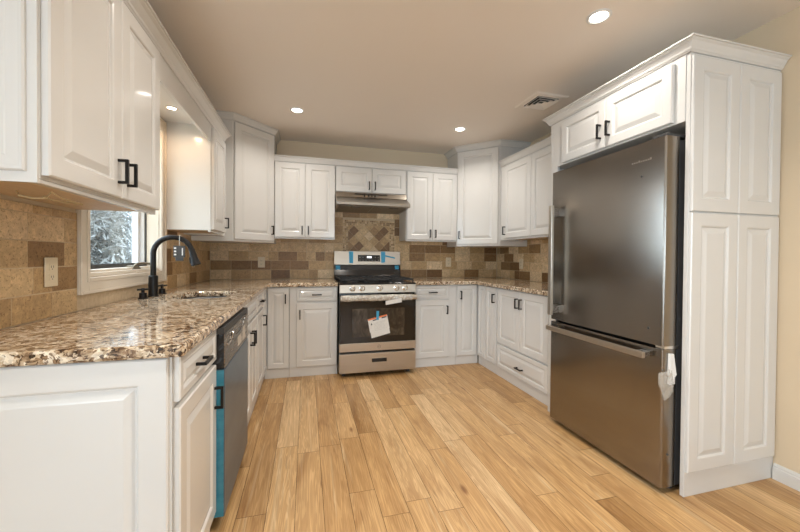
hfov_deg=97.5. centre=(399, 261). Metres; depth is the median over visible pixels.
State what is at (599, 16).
recessed light
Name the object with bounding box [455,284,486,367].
base cabinet
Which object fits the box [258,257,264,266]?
wall outlet
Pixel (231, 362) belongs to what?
dishwasher
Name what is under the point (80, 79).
upper cabinet
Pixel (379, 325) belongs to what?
card
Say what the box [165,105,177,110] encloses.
puck light
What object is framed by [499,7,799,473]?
wall
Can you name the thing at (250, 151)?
upper cabinet
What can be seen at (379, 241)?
backsplash
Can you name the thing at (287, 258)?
backsplash
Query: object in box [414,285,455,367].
base cabinet
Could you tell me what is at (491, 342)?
base cabinet
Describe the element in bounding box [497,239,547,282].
backsplash
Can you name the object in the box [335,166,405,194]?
upper cabinet
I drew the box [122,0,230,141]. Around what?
crown molding
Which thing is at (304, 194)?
upper cabinet
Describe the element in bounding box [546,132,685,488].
refrigerator
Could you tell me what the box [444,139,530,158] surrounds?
crown molding
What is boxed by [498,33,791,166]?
crown molding
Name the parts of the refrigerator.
handle, handle mount, handle mount, handle, freezer drawer, door, handle mount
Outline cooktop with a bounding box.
[334,279,415,284]
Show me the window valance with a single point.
(172, 92)
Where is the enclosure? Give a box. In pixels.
[548,52,781,496]
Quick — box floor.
[210,355,799,531]
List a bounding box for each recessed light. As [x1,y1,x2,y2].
[290,107,303,112]
[454,127,465,130]
[586,8,611,24]
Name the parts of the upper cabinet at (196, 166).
filler panel, door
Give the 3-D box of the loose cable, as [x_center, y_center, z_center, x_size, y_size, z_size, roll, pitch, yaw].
[-1.076,-0.196,1.066,0.133,0.027,0.184,0,1,-15]
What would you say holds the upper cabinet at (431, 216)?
attached to the wall at (284, 147)
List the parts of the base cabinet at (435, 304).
door, drawer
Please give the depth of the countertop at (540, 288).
3.69 m
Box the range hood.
[335,191,409,214]
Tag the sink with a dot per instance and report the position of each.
(193, 297)
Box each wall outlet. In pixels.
[44,258,57,286]
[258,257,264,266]
[446,258,450,266]
[519,259,522,268]
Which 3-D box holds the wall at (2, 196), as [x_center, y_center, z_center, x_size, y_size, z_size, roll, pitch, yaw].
[-1.706,-0.102,2.204,0.160,2.464,3.140,0,1,-15]
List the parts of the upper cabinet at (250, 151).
door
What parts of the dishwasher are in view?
control panel, pocket handle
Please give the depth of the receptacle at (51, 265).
1.40 m
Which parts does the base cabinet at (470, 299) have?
door, door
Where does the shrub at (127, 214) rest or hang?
on the ground
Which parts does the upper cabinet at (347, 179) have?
door, door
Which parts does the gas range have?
storage drawer, oven door, door glass, control panel, handle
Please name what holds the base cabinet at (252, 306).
on the floor
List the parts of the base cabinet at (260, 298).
door, drawer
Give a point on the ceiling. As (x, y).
(401, 75)
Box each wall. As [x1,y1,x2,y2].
[0,194,205,329]
[209,140,496,279]
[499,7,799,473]
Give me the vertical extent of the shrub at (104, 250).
4.068 m
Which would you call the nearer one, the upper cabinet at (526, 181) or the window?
the window
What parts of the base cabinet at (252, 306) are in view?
door, drawer, door, handle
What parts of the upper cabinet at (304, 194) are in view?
door, light rail, door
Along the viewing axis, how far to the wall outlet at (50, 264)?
1.40 m
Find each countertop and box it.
[0,279,337,366]
[407,277,547,295]
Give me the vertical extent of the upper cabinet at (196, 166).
0.800 m
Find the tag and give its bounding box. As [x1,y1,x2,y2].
[173,235,184,260]
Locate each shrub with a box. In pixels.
[90,210,131,263]
[95,211,131,262]
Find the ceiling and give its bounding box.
[147,0,799,153]
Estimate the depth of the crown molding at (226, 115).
3.33 m
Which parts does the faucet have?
handle, lever, handle, spout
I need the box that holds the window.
[76,117,166,294]
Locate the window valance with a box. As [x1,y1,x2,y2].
[160,55,210,140]
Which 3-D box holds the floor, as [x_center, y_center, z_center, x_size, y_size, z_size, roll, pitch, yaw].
[-0.697,1.210,0.317,6.268,0.100,7.580,0,1,-15]
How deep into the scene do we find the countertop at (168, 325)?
1.24 m
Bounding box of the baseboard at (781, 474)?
[772,463,799,491]
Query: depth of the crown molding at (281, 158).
3.82 m
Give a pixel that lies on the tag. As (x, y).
(178, 251)
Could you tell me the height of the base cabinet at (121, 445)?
0.875 m
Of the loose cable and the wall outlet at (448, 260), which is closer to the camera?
the loose cable
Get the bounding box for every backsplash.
[0,198,209,328]
[210,212,496,278]
[343,220,393,251]
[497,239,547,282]
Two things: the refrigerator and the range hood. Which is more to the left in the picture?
the range hood
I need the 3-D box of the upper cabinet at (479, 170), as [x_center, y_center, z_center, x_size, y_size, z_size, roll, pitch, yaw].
[1.019,-0.723,4.196,0.722,1.105,0.654,0,1,-15]
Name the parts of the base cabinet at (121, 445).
panel, drawer, door, handle, handle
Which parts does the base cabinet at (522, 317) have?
door, handle, drawer, door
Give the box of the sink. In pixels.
[184,297,220,298]
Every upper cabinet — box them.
[0,0,159,214]
[166,122,228,235]
[191,119,276,243]
[274,161,334,239]
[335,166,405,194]
[399,171,456,241]
[447,146,526,247]
[501,145,550,240]
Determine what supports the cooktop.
in the gas range
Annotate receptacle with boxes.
[49,263,54,270]
[49,273,54,280]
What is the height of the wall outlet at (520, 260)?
0.116 m
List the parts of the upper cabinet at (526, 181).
door, light rail, door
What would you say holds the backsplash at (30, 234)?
attached to the wall at (2, 196)
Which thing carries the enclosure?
on the floor
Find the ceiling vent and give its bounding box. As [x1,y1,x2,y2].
[515,91,568,110]
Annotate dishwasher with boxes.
[212,307,247,517]
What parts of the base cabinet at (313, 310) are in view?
drawer, door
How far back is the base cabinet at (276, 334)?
3.33 m
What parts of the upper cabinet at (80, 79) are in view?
panel, door, light rail, handle, handle, door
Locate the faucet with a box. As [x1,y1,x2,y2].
[137,235,200,298]
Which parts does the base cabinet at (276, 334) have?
door, door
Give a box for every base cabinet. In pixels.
[0,330,223,531]
[183,296,256,426]
[254,291,266,405]
[260,287,289,388]
[289,286,337,376]
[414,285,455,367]
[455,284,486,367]
[485,286,497,374]
[497,288,548,405]
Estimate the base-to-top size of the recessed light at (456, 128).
0.007 m
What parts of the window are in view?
sash, crank handle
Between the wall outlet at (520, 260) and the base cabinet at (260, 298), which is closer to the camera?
the base cabinet at (260, 298)
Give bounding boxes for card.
[368,311,389,337]
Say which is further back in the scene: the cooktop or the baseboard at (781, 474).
the cooktop
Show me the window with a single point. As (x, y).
(147, 229)
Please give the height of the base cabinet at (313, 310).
0.875 m
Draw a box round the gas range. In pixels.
[334,251,416,375]
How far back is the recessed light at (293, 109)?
3.10 m
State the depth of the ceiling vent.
2.88 m
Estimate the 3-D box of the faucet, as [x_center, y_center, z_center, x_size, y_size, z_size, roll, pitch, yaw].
[-1.416,0.027,2.212,0.297,0.382,0.331,0,1,-15]
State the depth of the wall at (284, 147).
4.14 m
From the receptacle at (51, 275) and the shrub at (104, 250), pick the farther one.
the shrub at (104, 250)
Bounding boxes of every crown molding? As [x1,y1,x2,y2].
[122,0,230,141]
[216,110,280,143]
[274,154,457,174]
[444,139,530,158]
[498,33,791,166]
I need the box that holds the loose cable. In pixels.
[16,190,82,204]
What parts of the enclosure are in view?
panel, door, handle, handle, door, applied panel, applied panel, panel, applied panel, applied panel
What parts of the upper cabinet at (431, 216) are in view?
door, light rail, door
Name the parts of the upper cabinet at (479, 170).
door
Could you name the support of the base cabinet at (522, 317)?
on the floor
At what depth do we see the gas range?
3.47 m

